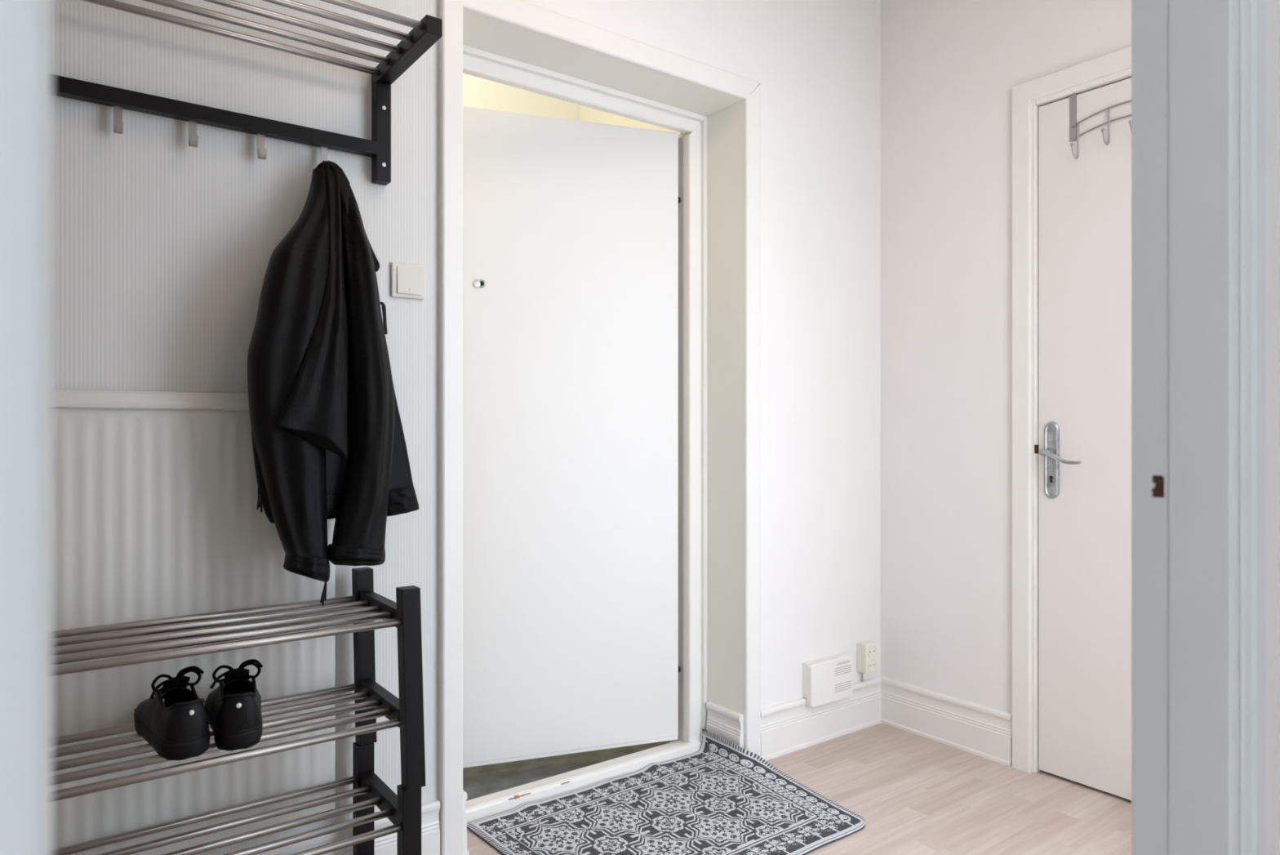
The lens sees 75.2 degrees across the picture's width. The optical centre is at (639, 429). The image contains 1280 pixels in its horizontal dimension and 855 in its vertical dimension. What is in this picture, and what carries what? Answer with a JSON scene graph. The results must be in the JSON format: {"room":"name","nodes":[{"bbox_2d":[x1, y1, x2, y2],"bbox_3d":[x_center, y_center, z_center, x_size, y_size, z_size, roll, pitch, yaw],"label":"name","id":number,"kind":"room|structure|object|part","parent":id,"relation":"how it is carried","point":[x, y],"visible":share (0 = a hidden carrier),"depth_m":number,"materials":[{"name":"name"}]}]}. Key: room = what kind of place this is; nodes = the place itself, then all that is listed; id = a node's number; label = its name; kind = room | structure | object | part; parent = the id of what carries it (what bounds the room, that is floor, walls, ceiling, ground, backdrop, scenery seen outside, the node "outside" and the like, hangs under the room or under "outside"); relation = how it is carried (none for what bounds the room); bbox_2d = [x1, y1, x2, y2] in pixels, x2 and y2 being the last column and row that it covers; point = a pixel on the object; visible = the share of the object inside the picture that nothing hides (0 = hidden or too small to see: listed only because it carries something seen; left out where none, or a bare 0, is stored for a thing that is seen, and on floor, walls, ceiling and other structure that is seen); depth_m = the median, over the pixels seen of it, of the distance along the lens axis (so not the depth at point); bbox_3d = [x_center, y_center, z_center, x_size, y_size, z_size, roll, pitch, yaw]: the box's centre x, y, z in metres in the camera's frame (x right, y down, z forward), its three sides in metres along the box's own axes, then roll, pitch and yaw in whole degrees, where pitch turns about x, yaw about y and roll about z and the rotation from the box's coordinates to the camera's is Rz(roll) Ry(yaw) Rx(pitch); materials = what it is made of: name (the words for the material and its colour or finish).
{"room":"entrance hallway","nodes":[
{"label":"entrance hallway","id":0,"kind":"room"},
{"bbox_2d":[52,0,879,854],"bbox_3d":[-0.737,-0.300,2.017,4.007,2.720,0.279,0,0,-36],"label":"wall","id":1,"kind":"structure","parent":0,"point":[163,246],"depth_m":1.98,"materials":[{"name":"paint"}]},
{"bbox_2d":[52,389,335,854],"bbox_3d":[-1.145,0.395,1.510,1.153,0.937,0.052,0,0,-36],"label":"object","id":2,"kind":"object","parent":1,"relation":"attached to","point":[155,514],"visible":0.54,"depth_m":1.64,"materials":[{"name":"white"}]},
{"bbox_2d":[52,0,442,185],"bbox_3d":[-0.813,-0.700,1.582,0.784,0.260,0.330,0,0,-36],"label":"rack","id":3,"kind":"object","parent":1,"relation":"attached to","point":[425,33],"visible":0.95,"depth_m":1.70,"materials":[{"name":"black metal"}]},
{"bbox_3d":[-0.895,-0.641,1.693,0.716,0.030,0.028,0,0,-36],"label":"hook rail","id":4,"kind":"part","parent":3,"relation":"part of","materials":[{"name":"black metal"}]},
{"bbox_2d":[247,160,418,605],"bbox_3d":[-0.639,-0.117,1.746,0.348,0.946,0.199,0,0,-36],"label":"leather jacket","id":5,"kind":"object","parent":3,"relation":"hanging from","point":[329,442],"visible":1,"depth_m":1.67,"materials":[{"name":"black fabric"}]},
{"bbox_2d":[255,798,439,854],"bbox_3d":[-1.333,0.980,1.390,2.104,0.160,0.022,0,0,-36],"label":"baseboard","id":6,"kind":"structure","parent":1,"relation":"attached to","point":[430,830],"depth_m":1.93,"materials":[{"name":"paint"}]},
{"bbox_2d":[391,262,424,299],"bbox_3d":[-0.550,-0.351,1.971,0.080,0.081,0.015,0,0,-36],"label":"light switch","id":7,"kind":"object","parent":1,"relation":"attached to","point":[407,280],"visible":1,"depth_m":1.97,"materials":[{"name":"beige plastic"}]},
{"bbox_2d":[438,0,462,854],"bbox_3d":[-0.462,-0.021,2.031,0.056,2.162,0.024,0,0,-36],"label":"trim","id":8,"kind":"structure","parent":1,"relation":"attached to","point":[451,11],"depth_m":2.02,"materials":[{"name":"paint"}]},
{"bbox_2d":[462,789,469,854],"bbox_3d":[-0.481,0.980,2.124,0.022,0.160,0.160,0,0,-36],"label":"baseboard","id":9,"kind":"structure","parent":1,"relation":"attached to","point":[465,851],"depth_m":2.06,"materials":[{"name":"paint"}]},
{"bbox_2d":[507,781,570,799],"bbox_3d":[-0.287,1.031,2.373,0.202,0.008,0.008,0,0,-36],"label":"trim","id":10,"kind":"structure","parent":1,"relation":"attached to","point":[515,797],"depth_m":2.33,"materials":[{"name":"beige wood"}]},
{"bbox_2d":[462,106,680,767],"bbox_3d":[-0.257,0.024,2.622,0.830,2.000,0.051,0,0,-19],"label":"door","id":11,"kind":"structure","parent":1,"relation":"in","point":[571,227],"depth_m":2.62,"materials":[{"name":"paint"}]},
{"bbox_3d":[-0.265,1.018,2.624,0.813,0.011,0.038,0,0,-19],"label":"rail","id":12,"kind":"part","parent":11,"relation":"part of","materials":[{"name":"paint"}]},
{"bbox_2d":[464,737,702,822],"bbox_3d":[-0.175,1.043,2.495,0.955,0.034,0.075,0,0,-36],"label":"trim","id":13,"kind":"structure","parent":1,"relation":"attached to","point":[496,802],"depth_m":2.45,"materials":[{"name":"paint"}]},
{"bbox_2d":[462,44,706,133],"bbox_3d":[-0.194,-1.006,2.520,0.954,0.063,0.113,0,0,-36],"label":"trim","id":14,"kind":"structure","parent":1,"relation":"attached to","point":[478,63],"depth_m":2.46,"materials":[{"name":"paint"}]},
{"bbox_2d":[462,11,742,716],"bbox_3d":[-0.145,-0.004,2.453,1.017,2.128,0.279,0,0,-36],"label":"trim","id":15,"kind":"structure","parent":1,"relation":"attached to","point":[723,113],"depth_m":2.67,"materials":[{"name":"white paint"}]},
{"bbox_2d":[460,0,759,100],"bbox_3d":[-0.052,-1.071,2.335,1.075,0.067,0.021,0,0,-36],"label":"trim","id":16,"kind":"structure","parent":1,"relation":"attached to","point":[518,14],"depth_m":2.30,"materials":[{"name":"paint"}]},
{"bbox_2d":[670,117,706,742],"bbox_3d":[0.161,0.011,2.782,0.073,2.098,0.113,0,0,-36],"label":"trim","id":17,"kind":"structure","parent":1,"relation":"attached to","point":[692,146],"depth_m":2.74,"materials":[{"name":"paint"}]},
{"bbox_2d":[706,701,743,747],"bbox_3d":[0.270,0.980,2.677,0.022,0.160,0.160,0,0,-36],"label":"baseboard","id":18,"kind":"structure","parent":1,"relation":"attached to","point":[725,722],"depth_m":2.67,"materials":[{"name":"paint"}]},
{"bbox_2d":[742,83,760,756],"bbox_3d":[0.355,-0.021,2.635,0.064,2.162,0.022,0,0,-36],"label":"trim","id":19,"kind":"structure","parent":1,"relation":"attached to","point":[751,105],"depth_m":2.62,"materials":[{"name":"paint"}]},
{"bbox_2d":[760,675,881,760],"bbox_3d":[0.634,0.980,2.840,0.622,0.160,0.022,0,0,-36],"label":"baseboard","id":20,"kind":"structure","parent":1,"relation":"attached to","point":[791,726],"depth_m":2.80,"materials":[{"name":"paint"}]},
{"bbox_2d":[802,652,853,706],"bbox_3d":[0.641,0.854,2.832,0.213,0.142,0.043,0,0,-36],"label":"box","id":21,"kind":"object","parent":1,"relation":"attached to","point":[827,679],"visible":1,"depth_m":2.80,"materials":[{"name":"white plastic"}]},
{"bbox_2d":[857,640,877,681],"bbox_3d":[0.810,0.830,2.957,0.067,0.139,0.043,0,0,-36],"label":"outlet","id":22,"kind":"object","parent":1,"relation":"attached to","point":[867,651],"visible":1,"depth_m":2.94,"materials":[{"name":"white plastic"}]},
{"bbox_2d":[867,658,875,671],"bbox_3d":[0.822,0.835,2.941,0.043,0.043,0.004,0,0,-36],"label":"socket","id":23,"kind":"object","parent":22,"relation":"attached to","point":[871,662],"depth_m":2.94,"materials":[{"name":"white plastic"}]},
{"bbox_2d":[867,644,875,657],"bbox_3d":[0.822,0.787,2.941,0.043,0.043,0.004,0,0,-36],"label":"socket","id":24,"kind":"object","parent":22,"relation":"attached to","point":[871,648],"depth_m":2.94,"materials":[{"name":"white plastic"}]},
{"bbox_2d":[462,73,579,120],"bbox_3d":[-1.217,-0.490,3.252,2.500,3.100,0.080,0,0,-36],"label":"wall","id":25,"kind":"structure","parent":0,"point":[477,92],"depth_m":3.68,"materials":[{"name":"beige paint"}]},
{"bbox_2d":[462,740,670,800],"bbox_3d":[-0.800,1.092,2.855,2.500,0.056,1.255,0,0,-36],"label":"floor","id":26,"kind":"structure","parent":0,"point":[481,780],"depth_m":2.60,"materials":[{"name":"stone"}]},
{"bbox_2d":[579,105,679,133],"bbox_3d":[0.074,-0.490,3.471,0.080,3.100,1.100,0,0,-36],"label":"wall","id":27,"kind":"structure","parent":0,"point":[586,113],"depth_m":3.68,"materials":[{"name":"beige paint"}]},
{"bbox_2d":[466,722,1131,854],"bbox_3d":[0.446,1.090,0.069,6.000,0.060,4.582,0,0,-36],"label":"floor","id":28,"kind":"structure","parent":0,"point":[913,793],"depth_m":2.37,"materials":[{"name":"laminate"}]},
{"bbox_2d":[52,742,421,854],"bbox_3d":[-0.836,0.880,1.523,0.785,0.360,0.310,0,0,-36],"label":"shoe rack","id":29,"kind":"object","parent":28,"relation":"on","point":[403,810],"visible":0.92,"depth_m":1.63,"materials":[{"name":"silver metal"}]},
{"bbox_2d":[52,566,426,801],"bbox_3d":[-0.833,0.505,1.520,0.793,0.388,0.318,0,0,-36],"label":"shoe rack","id":30,"kind":"object","parent":29,"relation":"on","point":[365,606],"visible":0.88,"depth_m":1.59,"materials":[{"name":"silver metal"}]},
{"bbox_2d":[133,665,209,759],"bbox_3d":[-0.859,0.498,1.521,0.100,0.131,0.280,0,0,-38],"label":"sneaker","id":31,"kind":"object","parent":30,"relation":"on","point":[174,721],"visible":1,"depth_m":1.44,"materials":[{"name":"black leather"}]},
{"bbox_2d":[204,658,262,750],"bbox_3d":[-0.766,0.498,1.578,0.100,0.131,0.280,0,0,-32],"label":"sneaker","id":32,"kind":"object","parent":30,"relation":"on","point":[233,708],"visible":1,"depth_m":1.48,"materials":[{"name":"black leather"}]},
{"bbox_3d":[-0.616,0.505,1.857,0.045,0.388,0.034,0,0,-36],"label":"post","id":33,"kind":"part","parent":30,"relation":"part of","materials":[{"name":"black metal"}]},
{"bbox_3d":[-0.538,0.376,1.743,0.025,0.036,0.240,0,0,-36],"label":"rail","id":34,"kind":"part","parent":30,"relation":"part of","materials":[{"name":"metal"}]},
{"bbox_3d":[-0.538,0.571,1.743,0.025,0.036,0.240,0,0,-36],"label":"rail","id":35,"kind":"part","parent":30,"relation":"part of","materials":[{"name":"black paint"}]},
{"bbox_3d":[-0.450,0.505,1.631,0.045,0.388,0.042,0,0,-36],"label":"post","id":36,"kind":"part","parent":30,"relation":"part of","materials":[{"name":"black paint"}]},
{"bbox_3d":[-0.617,0.880,1.856,0.038,0.360,0.034,0,0,-36],"label":"post","id":37,"kind":"part","parent":29,"relation":"part of","materials":[{"name":"black metal"}]},
{"bbox_3d":[-0.536,0.776,1.744,0.025,0.036,0.240,0,0,-36],"label":"rail","id":38,"kind":"part","parent":29,"relation":"part of","materials":[{"name":"black metal"}]},
{"bbox_3d":[-0.454,0.880,1.633,0.038,0.360,0.034,0,0,-36],"label":"post","id":39,"kind":"part","parent":29,"relation":"part of","materials":[{"name":"black metal"}]},
{"bbox_2d":[466,728,865,854],"bbox_3d":[0.087,1.021,2.235,0.917,0.078,0.654,0,0,-36],"label":"rug","id":40,"kind":"object","parent":28,"relation":"on","point":[721,797],"visible":1,"depth_m":2.26,"materials":[{"name":"grey fabric"}]},
{"bbox_2d":[880,0,1131,713],"bbox_3d":[1.437,-0.300,2.377,0.120,2.720,1.721,0,0,-36],"label":"wall","id":41,"kind":"structure","parent":0,"point":[949,69],"depth_m":2.81,"materials":[{"name":"white paint"}]},
{"bbox_2d":[880,675,1011,765],"bbox_3d":[1.020,0.980,2.822,0.022,0.160,0.509,0,0,-36],"label":"baseboard","id":42,"kind":"structure","parent":41,"relation":"attached to","point":[983,731],"depth_m":2.79,"materials":[{"name":"paint"}]},
{"bbox_2d":[1011,87,1031,772],"bbox_3d":[1.192,-0.009,2.592,0.020,2.137,0.062,0,0,-36],"label":"trim","id":43,"kind":"structure","parent":41,"relation":"attached to","point":[1021,106],"depth_m":2.58,"materials":[{"name":"paint"}]},
{"bbox_2d":[1034,444,1038,453],"bbox_3d":[1.224,0.061,2.564,0.020,0.027,0.003,0,0,-36],"label":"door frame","id":44,"kind":"structure","parent":41,"relation":"attached to","point":[1036,446],"depth_m":2.56,"materials":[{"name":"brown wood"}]},
{"bbox_2d":[1011,45,1131,100],"bbox_3d":[1.432,-1.046,2.265,0.020,0.062,0.874,0,0,-36],"label":"trim","id":45,"kind":"structure","parent":41,"relation":"attached to","point":[1118,60],"depth_m":2.44,"materials":[{"name":"paint"}]},
{"bbox_2d":[1031,67,1131,773],"bbox_3d":[1.476,0.015,2.299,0.110,2.090,0.800,0,0,-36],"label":"trim","id":46,"kind":"structure","parent":41,"relation":"attached to","point":[1125,74],"depth_m":2.56,"materials":[{"name":"paint"}]},
{"bbox_2d":[1038,77,1131,799],"bbox_3d":[1.436,0.028,2.268,0.099,2.044,0.722,0,0,-36],"label":"door","id":47,"kind":"structure","parent":41,"relation":"in","point":[1085,202],"depth_m":2.45,"materials":[{"name":"paint"}]},
{"bbox_3d":[1.251,0.094,2.526,0.009,0.234,0.046,0,0,-36],"label":"handle plate","id":48,"kind":"part","parent":47,"relation":"part of","materials":[{"name":"metal"}]},
{"bbox_3d":[1.257,0.081,2.472,0.053,0.044,0.125,0,0,-36],"label":"lever","id":49,"kind":"part","parent":47,"relation":"part of","materials":[{"name":"metal"}]},
{"bbox_2d":[1069,93,1131,159],"bbox_3d":[1.376,-0.897,2.362,0.087,0.201,0.303,0,0,-36],"label":"hook rack","id":50,"kind":"object","parent":47,"relation":"hanging from","point":[1073,98],"visible":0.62,"depth_m":2.46,"materials":[{"name":"grey metal"}]},
{"bbox_2d":[1265,0,1277,854],"bbox_3d":[0.273,-0.300,0.646,4.007,2.720,0.076,0,0,-36],"label":"wall","id":51,"kind":"structure","parent":0,"point":[1271,6],"depth_m":0.90,"materials":[{"name":"white paint"}]},
{"bbox_2d":[0,0,44,854],"bbox_3d":[-0.219,-0.015,0.230,0.090,2.150,0.011,0,0,-36],"label":"door frame","id":52,"kind":"structure","parent":51,"relation":"attached to","point":[22,22],"depth_m":0.25,"materials":[{"name":"paint"}]},
{"bbox_2d":[44,0,52,854],"bbox_3d":[0.172,0.015,0.573,1.004,2.090,0.090,0,0,-36],"label":"trim","id":53,"kind":"structure","parent":51,"relation":"attached to","point":[48,3],"depth_m":0.26,"materials":[{"name":"paint"}]},
{"bbox_2d":[1151,475,1164,497],"bbox_3d":[0.552,0.060,0.877,0.022,0.023,0.012,0,0,-36],"label":"strike plate","id":54,"kind":"object","parent":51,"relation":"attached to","point":[1158,490],"depth_m":0.87,"materials":[{"name":"brown metal"}]},
{"bbox_2d":[1131,0,1239,854],"bbox_3d":[0.564,0.030,0.862,0.030,2.060,0.090,0,0,-36],"label":"trim","id":55,"kind":"structure","parent":51,"relation":"attached to","point":[1180,48],"depth_m":0.85,"materials":[{"name":"paint"}]},
{"bbox_2d":[1229,0,1265,854],"bbox_3d":[0.615,-0.015,0.844,0.090,2.150,0.011,0,0,-36],"label":"trim","id":56,"kind":"structure","parent":51,"relation":"attached to","point":[1251,323],"depth_m":0.84,"materials":[{"name":"paint"}]},
{"bbox_2d":[1277,0,1279,854],"bbox_3d":[1.560,-0.300,-0.204,0.050,2.720,2.820,0,0,-36],"label":"wall","id":57,"kind":"structure","parent":0,"point":[1278,1],"depth_m":0.92,"materials":[{"name":"white paint"}]}
]}

